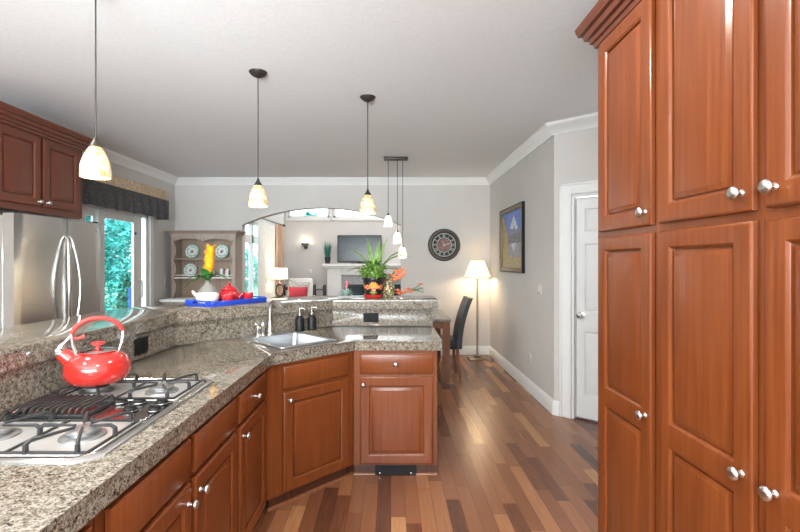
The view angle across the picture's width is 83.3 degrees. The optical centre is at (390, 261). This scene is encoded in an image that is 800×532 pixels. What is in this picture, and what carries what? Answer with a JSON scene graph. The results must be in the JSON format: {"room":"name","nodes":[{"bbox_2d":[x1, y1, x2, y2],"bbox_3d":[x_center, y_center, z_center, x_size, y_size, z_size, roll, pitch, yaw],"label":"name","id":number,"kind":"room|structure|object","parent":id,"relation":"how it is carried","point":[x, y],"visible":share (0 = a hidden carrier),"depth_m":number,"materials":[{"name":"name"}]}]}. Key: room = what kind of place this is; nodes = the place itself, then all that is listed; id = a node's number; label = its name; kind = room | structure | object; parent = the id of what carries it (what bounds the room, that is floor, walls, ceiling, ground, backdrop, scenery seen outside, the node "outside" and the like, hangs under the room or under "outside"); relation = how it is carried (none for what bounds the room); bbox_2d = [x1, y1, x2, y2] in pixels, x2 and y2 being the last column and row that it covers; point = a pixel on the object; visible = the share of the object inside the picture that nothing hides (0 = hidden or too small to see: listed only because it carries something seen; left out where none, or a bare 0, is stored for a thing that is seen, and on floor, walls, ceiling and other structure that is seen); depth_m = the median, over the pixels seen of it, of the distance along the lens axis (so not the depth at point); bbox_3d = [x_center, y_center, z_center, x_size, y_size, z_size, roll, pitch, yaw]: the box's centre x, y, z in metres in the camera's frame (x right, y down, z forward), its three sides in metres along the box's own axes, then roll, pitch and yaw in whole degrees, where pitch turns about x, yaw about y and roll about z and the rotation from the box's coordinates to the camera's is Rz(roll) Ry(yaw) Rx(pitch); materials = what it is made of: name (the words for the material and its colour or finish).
{"room":"kitchen","nodes":[
{"label":"kitchen","id":0,"kind":"room"},
{"bbox_2d":[69,152,174,305],"bbox_3d":[-3.420,0.070,2.215,0.120,2.740,9.870,0,0,0],"label":"wall","id":1,"kind":"structure","parent":0,"point":[162,239],"depth_m":6.53,"materials":[{"name":"beige paint"}]},
{"bbox_2d":[0,101,92,218],"bbox_3d":[-3.031,-0.751,3.594,0.658,0.727,1.068,0,0,0],"label":"upper cabinet","id":2,"kind":"object","parent":1,"relation":"attached to","point":[40,158],"visible":0.99,"depth_m":3.52,"materials":[{"name":"brown wood"}]},
{"bbox_2d":[79,204,153,311],"bbox_3d":[-3.388,0.347,5.595,0.144,2.185,1.500,0,0,0],"label":"window","id":3,"kind":"structure","parent":1,"relation":"in","point":[98,214],"depth_m":5.98,"materials":[{"name":"white paint"}]},
{"bbox_2d":[82,174,168,219],"bbox_3d":[-3.271,-0.811,5.520,0.177,0.408,1.940,0,0,0],"label":"window valance","id":4,"kind":"object","parent":1,"relation":"attached to","point":[118,193],"visible":0.89,"depth_m":5.47,"materials":[{"name":"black fabric"}]},
{"bbox_2d":[0,325,431,412],"bbox_3d":[-1.159,0.912,1.858,1.400,1.055,4.819,0,0,22],"label":"wall","id":5,"kind":"structure","parent":0,"point":[332,325],"depth_m":3.74,"materials":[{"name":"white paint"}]},
{"bbox_2d":[0,296,437,372],"bbox_3d":[-1.254,0.344,1.987,1.786,0.072,5.211,0,0,22],"label":"countertop","id":6,"kind":"structure","parent":5,"relation":"on","point":[27,344],"depth_m":2.56,"materials":[{"name":"stone"}]},
{"bbox_2d":[185,295,266,306],"bbox_3d":[-1.224,0.288,3.368,0.305,0.038,0.500,0,0,30],"label":"serving tray","id":7,"kind":"object","parent":6,"relation":"on","point":[194,302],"visible":0.8,"depth_m":3.21,"materials":[{"name":"blue paint"}]},
{"bbox_2d":[191,281,218,303],"bbox_3d":[-1.327,0.219,3.247,0.167,0.160,0.159,0,0,-45],"label":"flower vase","id":8,"kind":"object","parent":7,"relation":"on","point":[207,292],"visible":0.9,"depth_m":3.20,"materials":[{"name":"white ceramic"}]},
{"bbox_2d":[182,244,231,289],"bbox_3d":[-1.327,0.036,3.232,0.370,0.336,0.194,0,0,19],"label":"flower","id":9,"kind":"object","parent":8,"relation":"in","point":[207,274],"visible":1,"depth_m":3.23,"materials":[{"name":"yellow plant"}]},
{"bbox_2d":[191,290,218,303],"bbox_3d":[-1.327,0.252,3.247,0.159,0.095,0.167,0,0,45],"label":"bowl","id":10,"kind":"object","parent":7,"relation":"on","point":[203,295],"depth_m":3.19,"materials":[{"name":"white ceramic"}]},
{"bbox_2d":[222,294,233,300],"bbox_3d":[-1.179,0.266,3.256,0.084,0.066,0.084,0,0,-15],"label":"cup","id":11,"kind":"object","parent":7,"relation":"on","point":[226,297],"visible":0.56,"depth_m":3.23,"materials":[{"name":"ceramic"}]},
{"bbox_2d":[219,283,242,300],"bbox_3d":[-1.218,0.227,3.383,0.162,0.145,0.162,0,0,45],"label":"teapot","id":12,"kind":"object","parent":7,"relation":"on","point":[228,289],"visible":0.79,"depth_m":3.34,"materials":[{"name":"ceramic"}]},
{"bbox_2d":[243,292,252,298],"bbox_3d":[-1.091,0.266,3.434,0.084,0.066,0.084,0,0,-35],"label":"cup","id":13,"kind":"object","parent":7,"relation":"on","point":[246,295],"visible":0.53,"depth_m":3.40,"materials":[{"name":"ceramic"}]},
{"bbox_2d":[337,281,363,297],"bbox_3d":[-0.352,0.232,3.926,0.235,0.155,0.149,0,0,0],"label":"bromeliad","id":14,"kind":"object","parent":6,"relation":"on","point":[345,292],"visible":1,"depth_m":3.91,"materials":[{"name":"green plant"}]},
{"bbox_2d":[347,239,410,297],"bbox_3d":[-0.133,0.044,3.945,0.481,0.527,0.444,0,0,-28],"label":"potted plant","id":15,"kind":"object","parent":6,"relation":"on","point":[373,281],"visible":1,"depth_m":3.82,"materials":[{"name":"green plant"}]},
{"bbox_2d":[382,278,394,296],"bbox_3d":[-0.030,0.225,3.985,0.132,0.165,0.131,0,0,0],"label":"floral vase","id":16,"kind":"object","parent":6,"relation":"on","point":[388,286],"visible":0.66,"depth_m":3.94,"materials":[{"name":"glass"}]},
{"bbox_2d":[389,267,407,280],"bbox_3d":[0.063,0.107,3.969,0.175,0.126,0.043,0,0,0],"label":"heliconia","id":17,"kind":"object","parent":16,"relation":"in","point":[397,271],"visible":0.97,"depth_m":3.96,"materials":[{"name":"orange plant"}]},
{"bbox_2d":[394,283,423,296],"bbox_3d":[0.158,0.245,3.927,0.266,0.126,0.117,0,0,0],"label":"blossoms","id":18,"kind":"object","parent":6,"relation":"on","point":[407,288],"visible":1,"depth_m":3.92,"materials":[{"name":"orange plant"}]},
{"bbox_2d":[254,213,284,283],"bbox_3d":[-2.660,-0.860,9.135,0.120,4.600,3.970,0,0,0],"label":"wall","id":19,"kind":"structure","parent":0,"point":[279,218],"depth_m":10.40,"materials":[{"name":"beige paint"}]},
{"bbox_2d":[245,220,274,291],"bbox_3d":[-2.641,0.275,8.850,0.118,2.230,2.360,0,0,0],"label":"window","id":20,"kind":"structure","parent":19,"relation":"in","point":[250,238],"depth_m":8.52,"materials":[{"name":"white paint"}]},
{"bbox_2d":[263,218,284,226],"bbox_3d":[-2.533,-0.850,9.200,0.132,0.068,2.665,0,0,0],"label":"curtain rod","id":21,"kind":"object","parent":19,"relation":"attached to","point":[263,218],"visible":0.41,"depth_m":9.69,"materials":[{"name":"brown metal"}]},
{"bbox_2d":[258,220,274,298],"bbox_3d":[-2.526,0.312,9.165,0.047,2.215,1.270,0,0,0],"label":"sheer curtain","id":22,"kind":"object","parent":21,"relation":"hanging from","point":[266,231],"visible":0.57,"depth_m":9.10,"materials":[{"name":"white fabric"}]},
{"bbox_2d":[275,224,283,296],"bbox_3d":[-2.502,0.297,10.125,0.083,2.245,0.650,0,0,0],"label":"drape","id":23,"kind":"object","parent":21,"relation":"hanging from","point":[279,260],"visible":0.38,"depth_m":10.03,"materials":[{"name":"beige fabric"}]},
{"bbox_2d":[0,0,598,176],"bbox_3d":[-0.334,-1.350,2.190,6.292,0.100,9.820,0,0,0],"label":"ceiling","id":24,"kind":"structure","parent":0,"point":[458,86],"depth_m":3.22,"materials":[{"name":"paint"}]},
{"bbox_2d":[79,0,111,179],"bbox_3d":[-1.385,-0.848,2.110,0.128,0.904,0.127,0,0,0],"label":"pendant lamp","id":25,"kind":"object","parent":24,"relation":"hanging from","point":[94,163],"visible":1,"depth_m":2.08,"materials":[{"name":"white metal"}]},
{"bbox_2d":[248,68,267,207],"bbox_3d":[-0.910,-0.840,3.080,0.128,0.920,0.127,0,0,0],"label":"pendant lamp","id":26,"kind":"object","parent":24,"relation":"hanging from","point":[257,197],"visible":1,"depth_m":3.05,"materials":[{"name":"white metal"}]},
{"bbox_2d":[360,94,375,213],"bbox_3d":[-0.183,-0.841,3.545,0.128,0.916,0.127,0,0,0],"label":"pendant lamp","id":27,"kind":"object","parent":24,"relation":"hanging from","point":[367,206],"visible":1,"depth_m":3.51,"materials":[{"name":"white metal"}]},
{"bbox_2d":[384,157,407,257],"bbox_3d":[0.060,-0.676,5.600,0.300,1.248,0.127,0,0,0],"label":"cluster","id":28,"kind":"object","parent":24,"relation":"hanging from","point":[388,221],"visible":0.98,"depth_m":5.58,"materials":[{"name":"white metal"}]},
{"bbox_2d":[175,185,489,345],"bbox_3d":[-0.910,-0.860,7.075,5.140,4.600,0.150,0,0,0],"label":"wall","id":29,"kind":"structure","parent":0,"point":[464,210],"depth_m":7.00,"materials":[{"name":"beige paint"}]},
{"bbox_2d":[428,229,459,260],"bbox_3d":[0.825,-0.265,6.983,0.504,0.504,0.034,0,0,0],"label":"wall clock","id":30,"kind":"object","parent":29,"relation":"attached to","point":[443,244],"visible":1,"depth_m":6.98,"materials":[{"name":"brown metal"}]},
{"bbox_2d":[285,209,400,295],"bbox_3d":[0.250,-0.860,11.060,5.700,4.600,0.120,0,0,0],"label":"wall","id":31,"kind":"structure","parent":0,"point":[298,260],"depth_m":11.00,"materials":[{"name":"beige paint"}]},
{"bbox_2d":[301,243,308,248],"bbox_3d":[-2.080,-0.383,10.898,0.190,0.144,0.204,0,0,0],"label":"wall sconce","id":32,"kind":"object","parent":31,"relation":"attached to","point":[305,245],"visible":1,"depth_m":10.85,"materials":[{"name":"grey metal"}]},
{"bbox_2d":[285,209,331,220],"bbox_3d":[-2.010,-1.460,11.031,1.140,0.900,0.098,0,0,0],"label":"window","id":33,"kind":"structure","parent":31,"relation":"in","point":[288,217],"depth_m":10.98,"materials":[{"name":"white paint"}]},
{"bbox_2d":[331,209,384,220],"bbox_3d":[-0.745,-1.460,11.031,1.450,0.900,0.098,0,0,0],"label":"window","id":34,"kind":"structure","parent":31,"relation":"in","point":[335,218],"depth_m":10.98,"materials":[{"name":"white paint"}]},
{"bbox_2d":[256,355,597,531],"bbox_3d":[-0.090,1.490,4.290,6.780,0.100,14.020,0,0,0],"label":"floor","id":35,"kind":"structure","parent":0,"point":[505,463],"depth_m":2.95,"materials":[{"name":"brown wood"}]},
{"bbox_2d":[0,211,99,328],"bbox_3d":[-2.896,0.544,3.522,0.828,1.792,0.915,0,0,0],"label":"refrigerator","id":36,"kind":"object","parent":35,"relation":"on","point":[50,266],"visible":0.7,"depth_m":3.34,"materials":[{"name":"metal"}]},
{"bbox_2d":[77,518,92,531],"bbox_3d":[-0.987,1.016,0.620,0.657,0.849,0.920,0,0,0],"label":"base cabinet","id":37,"kind":"object","parent":35,"relation":"on","point":[88,527],"visible":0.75,"depth_m":1.04,"materials":[{"name":"brown wood"}]},
{"bbox_2d":[93,397,236,531],"bbox_3d":[-0.987,1.016,1.567,0.657,0.849,0.965,0,0,0],"label":"base cabinet","id":38,"kind":"object","parent":35,"relation":"on","point":[192,488],"visible":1,"depth_m":1.54,"materials":[{"name":"brown wood"}]},
{"bbox_2d":[0,309,442,531],"bbox_3d":[-0.520,0.486,1.569,1.728,0.208,4.338,0,0,0],"label":"countertop","id":39,"kind":"structure","parent":38,"relation":"on","point":[33,498],"depth_m":1.85,"materials":[{"name":"stone"}]},
{"bbox_2d":[0,373,212,464],"bbox_3d":[-1.044,0.501,1.585,0.543,0.046,0.840,0,0,0],"label":"gas cooktop","id":40,"kind":"object","parent":39,"relation":"in","point":[73,425],"visible":0.96,"depth_m":1.46,"materials":[{"name":"metal"}]},
{"bbox_2d":[51,316,131,386],"bbox_3d":[-1.172,0.346,1.800,0.234,0.263,0.234,0,0,19],"label":"tea kettle","id":41,"kind":"object","parent":40,"relation":"on","point":[97,365],"visible":1,"depth_m":1.74,"materials":[{"name":"red metal"}]},
{"bbox_2d":[134,336,147,355],"bbox_3d":[-1.355,0.455,2.445,0.009,0.088,0.130,0,0,0],"label":"outlet","id":42,"kind":"object","parent":39,"relation":"attached to","point":[140,344],"visible":1,"depth_m":2.43,"materials":[{"name":"black plastic"}]},
{"bbox_2d":[137,341,140,352],"bbox_3d":[-1.352,0.455,2.415,0.003,0.060,0.034,0,0,0],"label":"socket","id":43,"kind":"object","parent":42,"relation":"attached to","point":[138,342],"depth_m":2.41,"materials":[{"name":"black plastic"}]},
{"bbox_2d":[143,339,146,350],"bbox_3d":[-1.352,0.455,2.475,0.003,0.060,0.034,0,0,0],"label":"socket","id":44,"kind":"object","parent":42,"relation":"attached to","point":[144,340],"depth_m":2.47,"materials":[{"name":"black plastic"}]},
{"bbox_2d":[266,300,282,334],"bbox_3d":[-0.819,0.394,3.172,0.052,0.251,0.182,0,0,-45],"label":"faucet","id":45,"kind":"object","parent":39,"relation":"on","point":[280,307],"visible":1,"depth_m":3.21,"materials":[{"name":"silver metal"}]},
{"bbox_2d":[241,331,335,348],"bbox_3d":[-0.703,0.595,3.063,0.424,0.150,0.550,0,0,-45],"label":"sink","id":46,"kind":"object","parent":39,"relation":"in","point":[288,339],"visible":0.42,"depth_m":3.19,"materials":[{"name":"metal"}]},
{"bbox_2d":[255,323,260,336],"bbox_3d":[-0.933,0.472,3.143,0.056,0.094,0.046,0,0,-45],"label":"lever","id":47,"kind":"object","parent":46,"relation":"on","point":[258,329],"visible":1,"depth_m":3.13,"materials":[{"name":"silver metal"}]},
{"bbox_2d":[261,322,264,335],"bbox_3d":[-0.908,0.471,3.190,0.036,0.096,0.036,0,0,-45],"label":"sprayer","id":48,"kind":"object","parent":46,"relation":"on","point":[262,323],"visible":0.97,"depth_m":3.18,"materials":[{"name":"silver metal"}]},
{"bbox_2d":[295,307,304,331],"bbox_3d":[-0.693,0.434,3.417,0.070,0.181,0.068,0,0,-20],"label":"soap bottle","id":49,"kind":"object","parent":39,"relation":"on","point":[299,320],"visible":0.99,"depth_m":3.39,"materials":[{"name":"black plastic"}]},
{"bbox_2d":[307,306,315,329],"bbox_3d":[-0.612,0.434,3.483,0.070,0.181,0.068,0,0,-20],"label":"soap bottle","id":50,"kind":"object","parent":39,"relation":"on","point":[311,320],"visible":1,"depth_m":3.46,"materials":[{"name":"black plastic"}]},
{"bbox_2d":[363,313,378,321],"bbox_3d":[-0.165,0.458,3.708,0.125,0.075,0.009,0,0,0],"label":"outlet","id":51,"kind":"object","parent":39,"relation":"attached to","point":[367,317],"visible":1,"depth_m":3.71,"materials":[{"name":"black plastic"}]},
{"bbox_2d":[159,230,246,305],"bbox_3d":[-2.780,0.487,6.681,1.094,1.905,0.588,0,0,0],"label":"hutch","id":52,"kind":"object","parent":35,"relation":"on","point":[180,239],"visible":0.46,"depth_m":6.80,"materials":[{"name":"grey wood"}]},
{"bbox_2d":[184,264,196,276],"bbox_3d":[-3.070,0.122,6.885,0.202,0.197,0.053,0,0,0],"label":"plate","id":53,"kind":"object","parent":52,"relation":"on","point":[189,269],"visible":0.96,"depth_m":6.89,"materials":[{"name":"white ceramic"}]},
{"bbox_2d":[185,245,198,257],"bbox_3d":[-3.045,-0.164,6.885,0.214,0.209,0.055,0,0,0],"label":"plate","id":54,"kind":"object","parent":52,"relation":"on","point":[191,251],"visible":0.99,"depth_m":6.89,"materials":[{"name":"white ceramic"}]},
{"bbox_2d":[174,277,232,278],"bbox_3d":[-2.780,0.236,6.817,0.888,0.018,0.274,0,0,0],"label":"shelf","id":55,"kind":"object","parent":52,"relation":"attached to","point":[174,277],"depth_m":6.68,"materials":[{"name":"grey wood"}]},
{"bbox_2d":[174,258,232,259],"bbox_3d":[-2.780,-0.044,6.817,0.888,0.018,0.274,0,0,0],"label":"shelf","id":56,"kind":"object","parent":52,"relation":"attached to","point":[174,258],"depth_m":6.68,"materials":[{"name":"grey wood"}]},
{"bbox_2d":[215,245,228,257],"bbox_3d":[-2.590,-0.164,6.885,0.214,0.209,0.055,0,0,0],"label":"plate","id":57,"kind":"object","parent":52,"relation":"on","point":[221,251],"visible":0.99,"depth_m":6.89,"materials":[{"name":"white ceramic"}]},
{"bbox_2d":[220,269,228,276],"bbox_3d":[-2.540,0.163,6.858,0.132,0.124,0.034,0,0,0],"label":"square dish","id":58,"kind":"object","parent":52,"relation":"on","point":[222,271],"visible":0.94,"depth_m":6.85,"materials":[{"name":"white ceramic"}]},
{"bbox_2d":[234,371,265,531],"bbox_3d":[-0.987,1.016,2.308,0.657,0.849,0.505,0,0,0],"label":"base cabinet","id":59,"kind":"object","parent":35,"relation":"on","point":[250,429],"visible":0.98,"depth_m":2.25,"materials":[{"name":"brown wood"}]},
{"bbox_2d":[284,278,314,296],"bbox_3d":[-2.038,0.908,10.056,0.700,1.065,0.874,0,0,-8],"label":"armchair","id":60,"kind":"object","parent":35,"relation":"on","point":[310,290],"visible":0.14,"depth_m":10.35,"materials":[{"name":"white fabric"}]},
{"bbox_2d":[286,280,309,296],"bbox_3d":[-2.030,0.640,9.800,0.514,0.510,0.179,0,0,-6],"label":"cushion","id":61,"kind":"object","parent":60,"relation":"on","point":[291,283],"visible":0.29,"depth_m":9.79,"materials":[{"name":"fabric"}]},
{"bbox_2d":[289,287,307,296],"bbox_3d":[-1.980,0.695,9.600,0.400,0.333,0.169,0,0,-8],"label":"cushion","id":62,"kind":"object","parent":60,"relation":"on","point":[293,291],"visible":0.59,"depth_m":9.56,"materials":[{"name":"red fabric"}]},
{"bbox_2d":[265,351,353,511],"bbox_3d":[-0.668,1.016,2.987,1.251,0.849,0.632,0,0,-45],"label":"base cabinet","id":63,"kind":"object","parent":35,"relation":"on","point":[310,402],"visible":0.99,"depth_m":2.76,"materials":[{"name":"brown wood"}]},
{"bbox_2d":[313,285,325,295],"bbox_3d":[-1.690,0.990,10.620,0.268,0.900,0.268,0,0,0],"label":"plant stand","id":64,"kind":"object","parent":35,"relation":"on","point":[314,286],"visible":0.41,"depth_m":10.72,"materials":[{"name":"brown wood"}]},
{"bbox_2d":[322,264,400,295],"bbox_3d":[-0.280,0.740,10.829,2.700,1.400,0.339,0,0,0],"label":"fireplace","id":65,"kind":"object","parent":35,"relation":"on","point":[337,274],"visible":0.3,"depth_m":10.79,"materials":[{"name":"white paint"}]},
{"bbox_2d":[322,241,332,263],"bbox_3d":[-1.544,-0.254,10.809,0.275,0.586,0.229,0,0,20],"label":"grass plant","id":66,"kind":"object","parent":65,"relation":"on","point":[327,247],"visible":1,"depth_m":10.76,"materials":[{"name":"green plant"}]},
{"bbox_2d":[337,235,381,263],"bbox_3d":[-0.755,-0.300,10.800,1.060,0.680,0.180,0,0,0],"label":"television","id":67,"kind":"object","parent":65,"relation":"on","point":[350,243],"visible":0.84,"depth_m":10.77,"materials":[{"name":"black plastic"}]},
{"bbox_2d":[322,264,400,267],"bbox_3d":[-0.280,0.095,10.829,2.700,0.110,0.339,0,0,0],"label":"mantel shelf","id":68,"kind":"object","parent":65,"relation":"attached to","point":[326,265],"depth_m":10.66,"materials":[{"name":"white paint"}]},
{"bbox_2d":[354,350,436,474],"bbox_3d":[0.029,1.016,3.304,0.562,0.849,0.657,0,0,0],"label":"base cabinet","id":69,"kind":"object","parent":35,"relation":"on","point":[395,391],"visible":0.99,"depth_m":3.01,"materials":[{"name":"brown wood"}]},
{"bbox_2d":[375,465,415,474],"bbox_3d":[0.030,1.403,3.033,0.276,0.069,0.010,0,0,0],"label":"vent","id":70,"kind":"object","parent":69,"relation":"attached to","point":[379,469],"visible":1,"depth_m":3.03,"materials":[{"name":"black plastic"}]},
{"bbox_2d":[381,468,409,471],"bbox_3d":[0.030,1.401,3.031,0.194,0.026,0.003,0,0,0],"label":"grille","id":71,"kind":"object","parent":70,"relation":"attached to","point":[382,469],"depth_m":3.03,"materials":[{"name":"black plastic"}]},
{"bbox_2d":[432,309,450,382],"bbox_3d":[0.060,1.060,5.930,1.320,0.760,1.140,0,0,0],"label":"dining table","id":72,"kind":"object","parent":35,"relation":"on","point":[441,320],"visible":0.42,"depth_m":5.38,"materials":[{"name":"brown wood"}]},
{"bbox_2d":[439,296,472,377],"bbox_3d":[0.699,0.946,5.780,0.638,0.992,0.430,0,0,0],"label":"dining chair","id":73,"kind":"object","parent":35,"relation":"on","point":[456,339],"visible":0.56,"depth_m":5.58,"materials":[{"name":"black leather"}]},
{"bbox_2d":[464,261,490,359],"bbox_3d":[1.290,0.709,6.720,0.390,1.462,0.390,0,0,0],"label":"floor lamp","id":74,"kind":"object","parent":35,"relation":"on","point":[476,269],"visible":1,"depth_m":6.63,"materials":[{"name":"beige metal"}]},
{"bbox_2d":[598,0,659,531],"bbox_3d":[1.252,0.205,1.885,0.657,2.470,0.489,0,0,0],"label":"pantry cabinet","id":75,"kind":"object","parent":35,"relation":"on","point":[628,57],"visible":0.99,"depth_m":1.82,"materials":[{"name":"brown wood"}]},
{"bbox_2d":[575,0,641,48],"bbox_3d":[1.241,-1.075,1.454,0.678,0.120,1.509,0,0,0],"label":"crown molding","id":76,"kind":"structure","parent":75,"relation":"on","point":[605,16],"depth_m":1.99,"materials":[{"name":"brown wood"}]},
{"bbox_2d":[659,0,764,531],"bbox_3d":[1.252,0.205,1.410,0.657,2.470,0.459,0,0,0],"label":"pantry cabinet","id":77,"kind":"object","parent":35,"relation":"on","point":[712,52],"visible":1,"depth_m":1.35,"materials":[{"name":"brown wood"}]},
{"bbox_2d":[758,0,799,531],"bbox_3d":[1.252,0.205,0.948,0.657,2.470,0.464,0,0,0],"label":"pantry cabinet","id":78,"kind":"object","parent":35,"relation":"on","point":[780,186],"visible":1,"depth_m":1.10,"materials":[{"name":"brown wood"}]},
{"bbox_3d":[-2.150,1.087,9.250,0.640,0.705,0.500,0,0,0],"label":"side table","id":79,"kind":"object","parent":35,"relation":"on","visible":0},
{"bbox_2d":[272,268,287,297],"bbox_3d":[-2.285,0.429,9.250,0.330,0.610,0.328,0,0,0],"label":"table lamp","id":80,"kind":"object","parent":79,"relation":"on","point":[277,273],"visible":1,"depth_m":9.14,"materials":[{"name":"fabric"}]},
{"bbox_2d":[490,136,553,399],"bbox_3d":[1.600,0.070,5.625,0.120,2.740,2.750,0,0,0],"label":"wall","id":81,"kind":"structure","parent":0,"point":[521,319],"depth_m":5.04,"materials":[{"name":"beige paint"}]},
{"bbox_2d":[83,112,597,184],"bbox_3d":[-0.334,-1.248,3.750,6.052,0.105,6.500,0,0,0],"label":"trim","id":82,"kind":"structure","parent":81,"relation":"attached to","point":[548,130],"depth_m":6.92,"materials":[{"name":"white paint"}]},
{"bbox_2d":[441,346,558,415],"bbox_3d":[0.868,1.373,5.600,1.426,0.135,2.800,0,0,0],"label":"baseboard","id":83,"kind":"structure","parent":81,"relation":"attached to","point":[551,405],"depth_m":5.41,"materials":[{"name":"white paint"}]},
{"bbox_2d":[500,201,524,272],"bbox_3d":[1.522,-0.285,5.700,0.035,0.828,1.058,0,0,0],"label":"framed picture","id":84,"kind":"object","parent":81,"relation":"attached to","point":[512,218],"visible":1,"depth_m":5.62,"materials":[{"name":"multicoloured paper"}]},
{"bbox_2d":[503,208,520,267],"bbox_3d":[1.533,-0.285,5.700,0.009,0.720,0.950,0,0,0],"label":"print","id":85,"kind":"object","parent":84,"relation":"attached to","point":[512,216],"depth_m":5.67,"materials":[{"name":"multicoloured paper"}]},
{"bbox_2d":[537,283,540,294],"bbox_3d":[1.535,0.280,4.660,0.010,0.115,0.115,0,0,0],"label":"light switch","id":86,"kind":"object","parent":81,"relation":"attached to","point":[538,284],"visible":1,"depth_m":4.66,"materials":[{"name":"white plastic"}]},
{"bbox_2d":[554,127,597,400],"bbox_3d":[2.156,0.070,3.776,1.550,2.740,0.120,0,0,42],"label":"wall","id":87,"kind":"structure","parent":0,"point":[575,153],"depth_m":4.18,"materials":[{"name":"beige paint"}]},
{"bbox_2d":[559,180,597,422],"bbox_3d":[1.980,0.357,3.909,0.990,2.165,0.159,0,0,42],"label":"door","id":88,"kind":"structure","parent":87,"relation":"in","point":[578,216],"depth_m":4.13,"materials":[{"name":"white paint"}]},
{"label":"outside","id":89,"kind":"structure","parent":0,"visible":0},
{"bbox_2d":[105,280,257,310],"bbox_3d":[-10.000,1.865,17.500,60.000,0.150,55.000,0,0,0],"label":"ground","id":90,"kind":"structure","parent":89,"point":[255,292],"depth_m":24.78,"materials":[{"name":"white"}]},
{"bbox_2d":[86,215,131,310],"bbox_3d":[-8.566,-1.651,12.154,3.426,7.011,3.341,0,0,21],"label":"tree","id":91,"kind":"object","parent":90,"relation":"on","point":[115,243],"visible":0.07,"depth_m":12.39,"materials":[{"name":"green plant"}]},
{"bbox_2d":[86,215,131,309],"bbox_3d":[-9.219,-1.794,15.467,3.662,7.279,3.664,0,0,40],"label":"tree","id":92,"kind":"object","parent":90,"relation":"on","point":[128,252],"visible":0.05,"depth_m":14.79,"materials":[{"name":"green plant"}]},
{"bbox_2d":[106,223,131,294],"bbox_3d":[-12.322,-2.361,18.668,5.401,8.303,5.475,0,0,-3],"label":"tree","id":93,"kind":"object","parent":90,"relation":"on","point":[126,223],"visible":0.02,"depth_m":18.54,"materials":[{"name":"green plant"}]},
{"bbox_2d":[245,249,257,291],"bbox_3d":[-8.522,0.517,25.968,2.808,2.693,2.713,0,0,0],"label":"tree","id":94,"kind":"object","parent":90,"relation":"on","point":[255,261],"visible":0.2,"depth_m":25.61,"materials":[{"name":"green plant"}]},
{"bbox_2d":[302,211,319,215],"bbox_3d":[-4.250,-0.431,23.937,2.927,4.620,3.001,0,0,0],"label":"tree","id":95,"kind":"object","parent":90,"relation":"on","point":[315,212],"visible":0.02,"depth_m":23.91,"materials":[{"name":"green plant"}]},
{"bbox_3d":[-4.918,1.640,7.250,2.963,0.300,7.500,0,0,0],"label":"deck","id":96,"kind":"object","parent":90,"relation":"on","visible":0},
{"bbox_2d":[116,272,131,307],"bbox_3d":[-5.034,0.837,8.628,0.670,1.308,0.674,0,0,0],"label":"conifer","id":97,"kind":"object","parent":96,"relation":"on","point":[123,303],"visible":0.33,"depth_m":8.57,"materials":[{"name":"green plant"}]},
{"bbox_2d":[127,288,131,307],"bbox_3d":[-4.347,0.925,7.993,0.500,1.130,0.515,0,0,-20],"label":"patio chair","id":98,"kind":"object","parent":96,"relation":"on","point":[129,295],"visible":0.03,"depth_m":7.69,"materials":[{"name":"blue paint"}]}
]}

